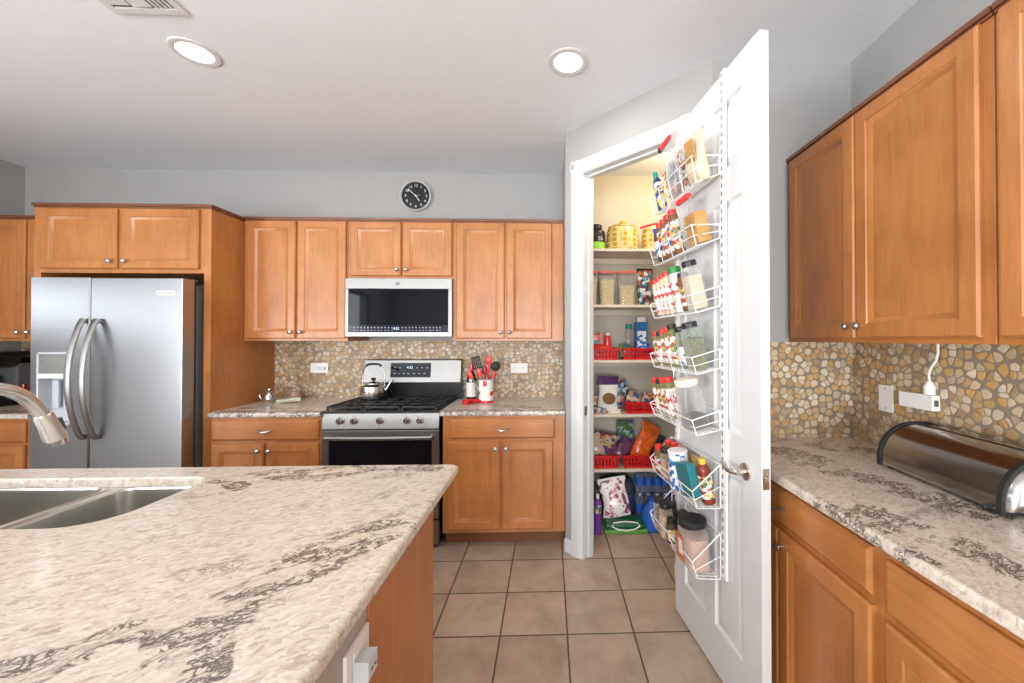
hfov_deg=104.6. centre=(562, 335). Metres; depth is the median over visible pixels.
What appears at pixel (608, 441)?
bag
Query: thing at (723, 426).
rack
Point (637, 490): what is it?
water bottle
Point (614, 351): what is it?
plastic basket
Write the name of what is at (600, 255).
shelf
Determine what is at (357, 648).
receptacle
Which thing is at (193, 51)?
recessed light
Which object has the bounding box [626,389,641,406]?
snack package
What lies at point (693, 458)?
bag
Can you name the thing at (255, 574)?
countertop
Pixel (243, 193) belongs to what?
wall
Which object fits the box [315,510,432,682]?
base cabinet
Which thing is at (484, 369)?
spatula
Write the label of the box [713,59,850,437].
wall
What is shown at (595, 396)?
box
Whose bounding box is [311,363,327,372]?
outlet
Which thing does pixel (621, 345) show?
packet
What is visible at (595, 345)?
pouch
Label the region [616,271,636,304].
food container
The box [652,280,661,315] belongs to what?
spice shaker
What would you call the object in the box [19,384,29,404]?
jar
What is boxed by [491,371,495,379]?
fork
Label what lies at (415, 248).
upper cabinet
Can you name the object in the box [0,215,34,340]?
upper cabinet
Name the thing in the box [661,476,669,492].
water bottle
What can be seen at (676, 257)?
basket
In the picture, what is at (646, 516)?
jug
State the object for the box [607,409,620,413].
packet
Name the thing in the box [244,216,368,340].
upper cabinet
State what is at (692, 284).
glass jar
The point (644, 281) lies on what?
snack bag
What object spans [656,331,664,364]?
shaker
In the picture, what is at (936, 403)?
socket
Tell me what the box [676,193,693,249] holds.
bag
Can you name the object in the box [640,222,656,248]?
cookie jar
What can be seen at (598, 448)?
bread bag
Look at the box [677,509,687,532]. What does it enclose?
spice jar
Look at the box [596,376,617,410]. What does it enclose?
pouch
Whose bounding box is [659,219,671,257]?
bottle
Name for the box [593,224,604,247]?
bottle
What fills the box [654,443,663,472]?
spice shaker
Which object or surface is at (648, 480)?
water bottle
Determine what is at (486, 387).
utensil crock
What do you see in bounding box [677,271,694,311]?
spice jar
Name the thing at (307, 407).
countertop
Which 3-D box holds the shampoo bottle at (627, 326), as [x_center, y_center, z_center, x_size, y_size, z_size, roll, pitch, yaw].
[0.526,0.046,3.119,0.054,0.270,0.054,0,-1,-2]
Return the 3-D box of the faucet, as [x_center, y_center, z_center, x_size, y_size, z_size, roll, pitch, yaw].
[-1.475,0.303,1.046,0.118,0.366,0.306,0,-1,-2]
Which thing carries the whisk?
in the utensil crock
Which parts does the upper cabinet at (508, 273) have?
door, cornice, door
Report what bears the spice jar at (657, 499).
in the rack
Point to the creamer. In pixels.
(269, 396)
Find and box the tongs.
[467,371,478,391]
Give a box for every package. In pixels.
[617,379,628,405]
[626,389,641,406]
[641,391,653,406]
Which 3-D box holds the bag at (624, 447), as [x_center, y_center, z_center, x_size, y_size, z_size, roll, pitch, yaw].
[0.484,0.888,3.067,0.207,0.208,0.076,0,-1,-6]
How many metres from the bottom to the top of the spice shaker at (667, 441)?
0.167 m
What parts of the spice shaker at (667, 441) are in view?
lid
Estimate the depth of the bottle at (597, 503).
2.78 m
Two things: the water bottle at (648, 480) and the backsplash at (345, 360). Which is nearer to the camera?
the water bottle at (648, 480)
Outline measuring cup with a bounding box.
[462,399,470,404]
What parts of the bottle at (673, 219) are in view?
lid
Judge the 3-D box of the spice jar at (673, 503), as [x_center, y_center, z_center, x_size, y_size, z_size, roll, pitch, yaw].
[0.548,0.900,1.953,0.051,0.141,0.048,0,-1,-13]
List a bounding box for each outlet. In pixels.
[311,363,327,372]
[343,622,368,682]
[511,363,527,372]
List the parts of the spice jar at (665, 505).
lid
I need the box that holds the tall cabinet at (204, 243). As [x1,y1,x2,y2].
[31,202,274,466]
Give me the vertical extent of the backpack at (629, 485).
0.342 m
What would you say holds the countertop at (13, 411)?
on the base cabinet at (14, 433)
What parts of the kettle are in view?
lid, handle, spout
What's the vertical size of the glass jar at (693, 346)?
0.209 m
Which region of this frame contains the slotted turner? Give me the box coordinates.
[471,356,482,369]
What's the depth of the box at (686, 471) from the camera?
1.63 m
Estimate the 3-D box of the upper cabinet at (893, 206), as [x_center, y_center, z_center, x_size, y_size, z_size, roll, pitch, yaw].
[1.249,-0.417,1.480,0.366,0.891,0.896,0,-1,-2]
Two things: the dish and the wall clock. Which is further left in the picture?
the dish
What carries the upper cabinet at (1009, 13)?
attached to the wall at (927, 23)
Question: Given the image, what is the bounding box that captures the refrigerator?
[29,277,203,468]
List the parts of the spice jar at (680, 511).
lid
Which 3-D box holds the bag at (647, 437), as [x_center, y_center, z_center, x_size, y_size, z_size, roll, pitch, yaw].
[0.651,0.836,3.081,0.265,0.342,0.096,0,-1,-6]
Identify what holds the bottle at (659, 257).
in the rack
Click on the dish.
(296, 398)
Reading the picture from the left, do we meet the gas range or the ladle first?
the gas range
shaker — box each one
[651,376,659,412]
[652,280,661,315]
[652,331,661,364]
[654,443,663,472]
[655,277,664,314]
[655,378,664,414]
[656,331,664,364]
[658,275,669,313]
[659,328,669,365]
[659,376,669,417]
[662,271,676,313]
[663,327,673,366]
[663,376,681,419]
[665,439,672,455]
[667,266,683,312]
[667,323,680,366]
[670,441,677,447]
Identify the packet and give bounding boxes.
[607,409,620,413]
[619,343,632,356]
[663,170,676,201]
[667,160,681,196]
[669,392,681,420]
[675,150,688,191]
[684,209,711,246]
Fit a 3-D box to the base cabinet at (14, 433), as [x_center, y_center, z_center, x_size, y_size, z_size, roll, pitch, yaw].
[-3.829,0.972,2.775,0.837,0.877,0.651,0,-1,-2]
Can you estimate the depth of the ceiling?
2.01 m
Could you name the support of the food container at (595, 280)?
on the shelf at (598, 310)
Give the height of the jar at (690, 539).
0.202 m
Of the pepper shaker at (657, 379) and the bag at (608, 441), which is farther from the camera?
the bag at (608, 441)
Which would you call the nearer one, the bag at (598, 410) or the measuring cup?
the measuring cup
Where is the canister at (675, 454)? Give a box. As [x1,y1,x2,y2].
[667,447,688,490]
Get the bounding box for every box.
[593,335,599,356]
[594,395,597,411]
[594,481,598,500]
[599,332,602,356]
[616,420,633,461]
[674,461,701,498]
[877,421,1023,515]
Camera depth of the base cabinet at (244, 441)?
2.55 m
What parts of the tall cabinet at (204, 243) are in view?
panel, door, cornice, door, panel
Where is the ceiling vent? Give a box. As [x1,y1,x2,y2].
[98,0,189,15]
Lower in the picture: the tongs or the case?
the case
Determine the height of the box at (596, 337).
0.185 m
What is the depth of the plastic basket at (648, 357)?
2.99 m
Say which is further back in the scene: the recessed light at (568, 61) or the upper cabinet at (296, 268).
the upper cabinet at (296, 268)
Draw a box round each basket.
[594,348,619,359]
[594,453,619,468]
[620,347,654,359]
[621,450,654,467]
[622,400,655,413]
[649,154,719,215]
[649,224,719,265]
[650,286,719,318]
[650,348,719,374]
[650,397,720,435]
[650,436,720,508]
[650,490,720,579]
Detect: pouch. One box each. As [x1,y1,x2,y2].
[594,344,610,347]
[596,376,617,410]
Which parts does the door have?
lever, handle, latch plate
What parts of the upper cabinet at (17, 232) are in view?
cornice, door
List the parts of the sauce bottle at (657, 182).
lid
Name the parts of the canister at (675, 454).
lid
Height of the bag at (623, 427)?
0.320 m
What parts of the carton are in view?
cap panel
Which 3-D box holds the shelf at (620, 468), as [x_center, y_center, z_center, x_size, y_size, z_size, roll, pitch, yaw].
[0.748,1.043,3.115,1.259,0.065,0.296,0,-1,-2]
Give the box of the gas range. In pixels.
[322,359,462,543]
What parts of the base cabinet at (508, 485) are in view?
door, drawer, door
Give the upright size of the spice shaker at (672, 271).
0.211 m
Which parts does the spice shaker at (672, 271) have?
lid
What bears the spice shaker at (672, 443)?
in the rack
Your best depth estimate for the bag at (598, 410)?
2.98 m
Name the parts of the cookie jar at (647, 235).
handle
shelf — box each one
[593,248,674,264]
[593,305,666,315]
[594,358,665,365]
[594,408,664,416]
[594,462,655,471]
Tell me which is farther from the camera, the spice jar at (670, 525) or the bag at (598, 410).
the bag at (598, 410)
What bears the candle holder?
on the countertop at (307, 407)
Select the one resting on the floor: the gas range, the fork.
the gas range
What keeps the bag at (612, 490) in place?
on the case
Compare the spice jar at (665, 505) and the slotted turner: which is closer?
the spice jar at (665, 505)
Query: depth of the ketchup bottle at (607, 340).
3.07 m
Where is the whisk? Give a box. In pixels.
[476,368,481,379]
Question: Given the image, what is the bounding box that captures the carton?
[634,317,647,356]
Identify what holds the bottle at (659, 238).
in the rack
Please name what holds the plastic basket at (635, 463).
on the shelf at (620, 468)
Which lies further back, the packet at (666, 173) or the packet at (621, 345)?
the packet at (621, 345)
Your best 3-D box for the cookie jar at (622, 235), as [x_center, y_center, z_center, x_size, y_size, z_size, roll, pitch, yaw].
[0.473,-0.778,3.095,0.256,0.245,0.205,0,-1,-2]
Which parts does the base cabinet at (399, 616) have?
panel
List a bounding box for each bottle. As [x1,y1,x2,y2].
[466,363,476,398]
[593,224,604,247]
[594,493,600,534]
[604,333,610,356]
[625,324,631,331]
[634,473,641,482]
[635,489,641,507]
[636,472,643,485]
[636,492,643,512]
[644,474,652,485]
[653,172,667,210]
[653,228,664,261]
[653,475,660,485]
[656,223,668,259]
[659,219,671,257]
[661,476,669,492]
[663,214,676,255]
[667,209,685,253]
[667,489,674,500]
[697,457,715,504]
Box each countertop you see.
[0,405,29,418]
[0,464,457,682]
[208,398,352,417]
[439,397,564,415]
[770,437,1023,639]
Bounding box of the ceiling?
[0,0,917,175]
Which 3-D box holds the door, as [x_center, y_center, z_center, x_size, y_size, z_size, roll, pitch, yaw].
[0.645,0.169,1.682,0.156,2.440,0.700,0,-1,-8]
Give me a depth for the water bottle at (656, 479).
3.01 m
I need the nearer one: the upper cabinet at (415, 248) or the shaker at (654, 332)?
the shaker at (654, 332)
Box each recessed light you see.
[166,36,221,66]
[548,47,587,75]
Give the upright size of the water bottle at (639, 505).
0.198 m
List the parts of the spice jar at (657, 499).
lid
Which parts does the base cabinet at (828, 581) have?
door, knob, pull, drawer, door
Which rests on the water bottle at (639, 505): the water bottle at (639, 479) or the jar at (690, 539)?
the water bottle at (639, 479)
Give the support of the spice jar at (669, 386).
in the rack
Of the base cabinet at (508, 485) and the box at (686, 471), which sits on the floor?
the base cabinet at (508, 485)
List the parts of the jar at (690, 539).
lid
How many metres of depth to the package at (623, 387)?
3.12 m
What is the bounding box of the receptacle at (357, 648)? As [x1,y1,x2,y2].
[353,642,361,670]
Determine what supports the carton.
in the plastic basket at (648, 357)
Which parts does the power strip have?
cord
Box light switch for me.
[879,384,893,412]
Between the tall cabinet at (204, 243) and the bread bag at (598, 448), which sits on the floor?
the tall cabinet at (204, 243)
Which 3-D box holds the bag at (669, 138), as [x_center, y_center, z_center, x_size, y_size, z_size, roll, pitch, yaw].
[0.524,-0.773,1.810,0.097,0.281,0.210,0,-1,-9]
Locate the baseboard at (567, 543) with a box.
[564,538,570,553]
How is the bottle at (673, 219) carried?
in the rack
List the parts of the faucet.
spout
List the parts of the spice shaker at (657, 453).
lid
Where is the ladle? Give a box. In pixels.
[491,362,499,370]
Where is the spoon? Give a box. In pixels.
[486,356,491,379]
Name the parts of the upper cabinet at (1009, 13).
cornice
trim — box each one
[570,112,690,558]
[582,138,675,561]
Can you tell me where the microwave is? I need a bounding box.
[345,278,452,336]
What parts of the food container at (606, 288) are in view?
lid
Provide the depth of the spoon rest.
2.90 m
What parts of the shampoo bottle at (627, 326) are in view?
lid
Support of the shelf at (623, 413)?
attached to the wall at (243, 193)
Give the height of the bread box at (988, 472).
0.166 m
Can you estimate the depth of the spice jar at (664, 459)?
1.89 m
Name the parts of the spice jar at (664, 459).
lid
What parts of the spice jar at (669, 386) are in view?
lid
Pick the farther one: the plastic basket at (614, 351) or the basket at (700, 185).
the plastic basket at (614, 351)
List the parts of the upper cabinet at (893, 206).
door, knob, knob, cornice, door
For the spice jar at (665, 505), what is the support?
in the rack
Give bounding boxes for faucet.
[0,382,68,447]
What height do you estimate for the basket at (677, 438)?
0.184 m
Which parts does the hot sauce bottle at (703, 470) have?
lid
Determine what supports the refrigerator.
on the floor
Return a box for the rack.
[649,68,728,580]
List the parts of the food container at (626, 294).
lid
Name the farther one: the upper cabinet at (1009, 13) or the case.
the case
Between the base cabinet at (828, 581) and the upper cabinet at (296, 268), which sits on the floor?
the base cabinet at (828, 581)
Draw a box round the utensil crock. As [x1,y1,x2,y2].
[479,379,493,402]
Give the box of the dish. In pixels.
[276,397,300,402]
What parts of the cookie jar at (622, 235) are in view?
lid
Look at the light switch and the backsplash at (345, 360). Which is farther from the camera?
the backsplash at (345, 360)
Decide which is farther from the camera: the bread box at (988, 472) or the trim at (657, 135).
the trim at (657, 135)
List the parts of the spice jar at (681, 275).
lid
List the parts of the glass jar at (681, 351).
lid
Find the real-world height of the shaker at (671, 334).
0.202 m
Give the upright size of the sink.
0.198 m
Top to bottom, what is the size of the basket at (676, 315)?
0.110 m
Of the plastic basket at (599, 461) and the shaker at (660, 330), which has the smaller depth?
the shaker at (660, 330)
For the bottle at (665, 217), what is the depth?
1.84 m
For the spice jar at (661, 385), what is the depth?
1.88 m
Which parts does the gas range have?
control knob, control knob, oven handle, control knob, oven door, control panel, control knob, control knob, warming drawer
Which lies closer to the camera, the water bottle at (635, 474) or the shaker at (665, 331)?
the shaker at (665, 331)
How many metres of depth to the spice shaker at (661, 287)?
1.89 m
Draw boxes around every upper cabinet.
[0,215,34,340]
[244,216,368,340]
[348,217,452,278]
[453,219,562,340]
[786,5,999,344]
[992,0,1023,344]
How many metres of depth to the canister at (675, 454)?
1.75 m
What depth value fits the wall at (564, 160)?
2.79 m
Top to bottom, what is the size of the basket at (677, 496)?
0.192 m
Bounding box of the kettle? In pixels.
[360,363,392,399]
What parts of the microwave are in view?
door glass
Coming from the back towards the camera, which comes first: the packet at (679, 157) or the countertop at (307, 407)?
the countertop at (307, 407)
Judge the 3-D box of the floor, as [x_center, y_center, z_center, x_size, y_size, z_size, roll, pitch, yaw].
[-1.312,1.429,-0.783,6.040,0.100,8.347,0,-1,-2]
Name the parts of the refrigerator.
dispenser panel, freezer door, handle, handle, fridge door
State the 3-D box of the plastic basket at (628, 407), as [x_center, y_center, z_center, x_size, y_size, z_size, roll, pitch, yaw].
[0.594,0.552,3.082,0.239,0.089,0.209,0,-1,-2]
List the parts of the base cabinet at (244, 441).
door, pull, drawer, door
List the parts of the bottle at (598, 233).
lid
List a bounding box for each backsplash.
[21,341,30,350]
[275,341,561,397]
[770,342,852,437]
[853,343,1023,446]
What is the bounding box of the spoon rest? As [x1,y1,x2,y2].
[470,399,480,402]
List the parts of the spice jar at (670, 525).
lid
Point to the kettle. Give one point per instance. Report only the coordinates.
(373, 390)
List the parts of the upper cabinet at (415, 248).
door, cornice, door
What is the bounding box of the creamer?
[259,388,275,402]
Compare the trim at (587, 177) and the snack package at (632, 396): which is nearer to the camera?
the trim at (587, 177)
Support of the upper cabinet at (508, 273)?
attached to the wall at (243, 193)
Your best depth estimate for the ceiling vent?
1.61 m
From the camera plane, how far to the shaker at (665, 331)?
1.84 m
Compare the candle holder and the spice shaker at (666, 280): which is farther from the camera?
the candle holder
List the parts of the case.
lid, handle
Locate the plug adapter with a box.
[353,647,376,682]
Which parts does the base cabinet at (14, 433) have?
drawer, door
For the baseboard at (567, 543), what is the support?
attached to the wall at (667, 102)
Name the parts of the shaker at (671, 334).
lid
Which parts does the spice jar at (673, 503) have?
lid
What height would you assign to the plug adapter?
0.040 m
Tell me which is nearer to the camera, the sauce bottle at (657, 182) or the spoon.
the sauce bottle at (657, 182)
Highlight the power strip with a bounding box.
[899,344,939,411]
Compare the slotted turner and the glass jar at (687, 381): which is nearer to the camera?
the glass jar at (687, 381)
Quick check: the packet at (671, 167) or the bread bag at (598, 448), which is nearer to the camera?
the packet at (671, 167)
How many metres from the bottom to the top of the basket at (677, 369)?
0.108 m
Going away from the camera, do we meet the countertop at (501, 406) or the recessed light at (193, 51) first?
the recessed light at (193, 51)
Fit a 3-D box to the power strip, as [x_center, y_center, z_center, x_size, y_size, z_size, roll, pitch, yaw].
[1.404,0.159,1.544,0.037,0.259,0.160,0,-1,-2]
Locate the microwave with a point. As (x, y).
(374, 307)
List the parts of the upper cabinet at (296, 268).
door, cornice, door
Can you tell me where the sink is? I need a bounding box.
[0,486,192,528]
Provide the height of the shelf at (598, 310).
0.065 m
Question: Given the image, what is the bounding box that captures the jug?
[642,495,659,532]
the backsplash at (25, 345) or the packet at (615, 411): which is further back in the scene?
the backsplash at (25, 345)
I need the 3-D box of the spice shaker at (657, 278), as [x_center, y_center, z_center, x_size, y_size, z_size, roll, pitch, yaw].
[0.501,-0.197,1.954,0.084,0.190,0.051,0,-1,-8]
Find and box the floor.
[433,508,773,682]
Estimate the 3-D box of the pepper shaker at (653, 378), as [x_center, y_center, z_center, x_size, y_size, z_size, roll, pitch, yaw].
[0.495,0.302,1.999,0.087,0.186,0.055,0,-1,-8]
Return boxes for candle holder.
[290,391,300,397]
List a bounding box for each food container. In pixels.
[593,271,597,304]
[598,271,615,304]
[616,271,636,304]
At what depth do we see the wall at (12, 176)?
3.04 m
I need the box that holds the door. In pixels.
[673,29,771,682]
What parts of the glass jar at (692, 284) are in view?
lid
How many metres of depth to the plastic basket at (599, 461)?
2.97 m
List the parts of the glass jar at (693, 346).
lid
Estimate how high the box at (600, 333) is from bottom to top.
0.205 m
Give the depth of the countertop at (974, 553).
1.04 m
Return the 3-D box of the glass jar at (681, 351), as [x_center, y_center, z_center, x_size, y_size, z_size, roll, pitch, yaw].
[0.535,0.051,1.716,0.097,0.192,0.062,0,-1,-8]
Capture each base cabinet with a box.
[0,419,29,468]
[210,416,325,466]
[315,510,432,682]
[443,415,564,542]
[771,480,885,682]
[885,552,1023,682]
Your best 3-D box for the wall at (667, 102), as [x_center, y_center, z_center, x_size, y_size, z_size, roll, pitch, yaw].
[0.411,0.033,2.278,0.988,2.747,0.100,-1,-1,44]
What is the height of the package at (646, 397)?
0.121 m
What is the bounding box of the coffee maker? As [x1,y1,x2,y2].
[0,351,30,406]
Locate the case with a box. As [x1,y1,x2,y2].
[601,515,647,533]
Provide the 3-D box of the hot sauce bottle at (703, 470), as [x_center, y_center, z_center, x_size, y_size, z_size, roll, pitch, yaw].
[0.590,0.596,1.614,0.074,0.188,0.054,0,-1,-8]
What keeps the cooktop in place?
in the gas range
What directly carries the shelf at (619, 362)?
attached to the wall at (243, 193)
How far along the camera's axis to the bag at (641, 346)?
3.07 m
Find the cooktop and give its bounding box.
[324,399,456,412]
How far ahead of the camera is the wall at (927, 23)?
1.63 m
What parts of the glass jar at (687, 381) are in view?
lid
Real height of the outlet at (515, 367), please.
0.080 m
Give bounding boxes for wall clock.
[400,180,431,211]
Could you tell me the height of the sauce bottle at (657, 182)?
0.197 m
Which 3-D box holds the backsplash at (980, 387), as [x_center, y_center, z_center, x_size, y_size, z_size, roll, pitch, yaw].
[1.473,0.248,0.183,0.010,0.462,3.472,0,-1,-2]
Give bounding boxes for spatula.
[482,365,486,379]
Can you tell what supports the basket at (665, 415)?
on the rack
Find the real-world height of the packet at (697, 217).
0.134 m
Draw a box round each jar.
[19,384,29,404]
[606,221,638,248]
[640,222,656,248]
[653,495,664,529]
[659,501,672,537]
[660,446,668,478]
[666,516,675,544]
[667,501,677,529]
[674,326,690,367]
[674,376,708,430]
[675,512,710,573]
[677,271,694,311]
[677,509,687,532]
[681,259,707,310]
[681,321,708,369]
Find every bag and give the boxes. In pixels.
[594,407,607,413]
[594,430,618,455]
[594,432,604,455]
[597,475,630,518]
[613,435,632,460]
[630,420,660,463]
[636,268,652,304]
[639,344,650,352]
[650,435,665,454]
[658,134,684,198]
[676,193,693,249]
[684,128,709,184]
[689,452,698,477]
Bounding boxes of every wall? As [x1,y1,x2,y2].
[0,159,24,350]
[25,167,674,501]
[562,141,565,537]
[566,59,712,539]
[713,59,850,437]
[851,0,995,444]
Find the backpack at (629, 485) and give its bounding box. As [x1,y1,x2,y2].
[598,474,634,516]
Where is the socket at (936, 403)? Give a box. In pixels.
[934,401,938,406]
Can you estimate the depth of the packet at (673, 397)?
1.76 m
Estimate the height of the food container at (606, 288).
0.263 m
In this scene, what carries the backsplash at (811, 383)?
attached to the wall at (806, 98)
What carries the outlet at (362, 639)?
attached to the base cabinet at (399, 616)

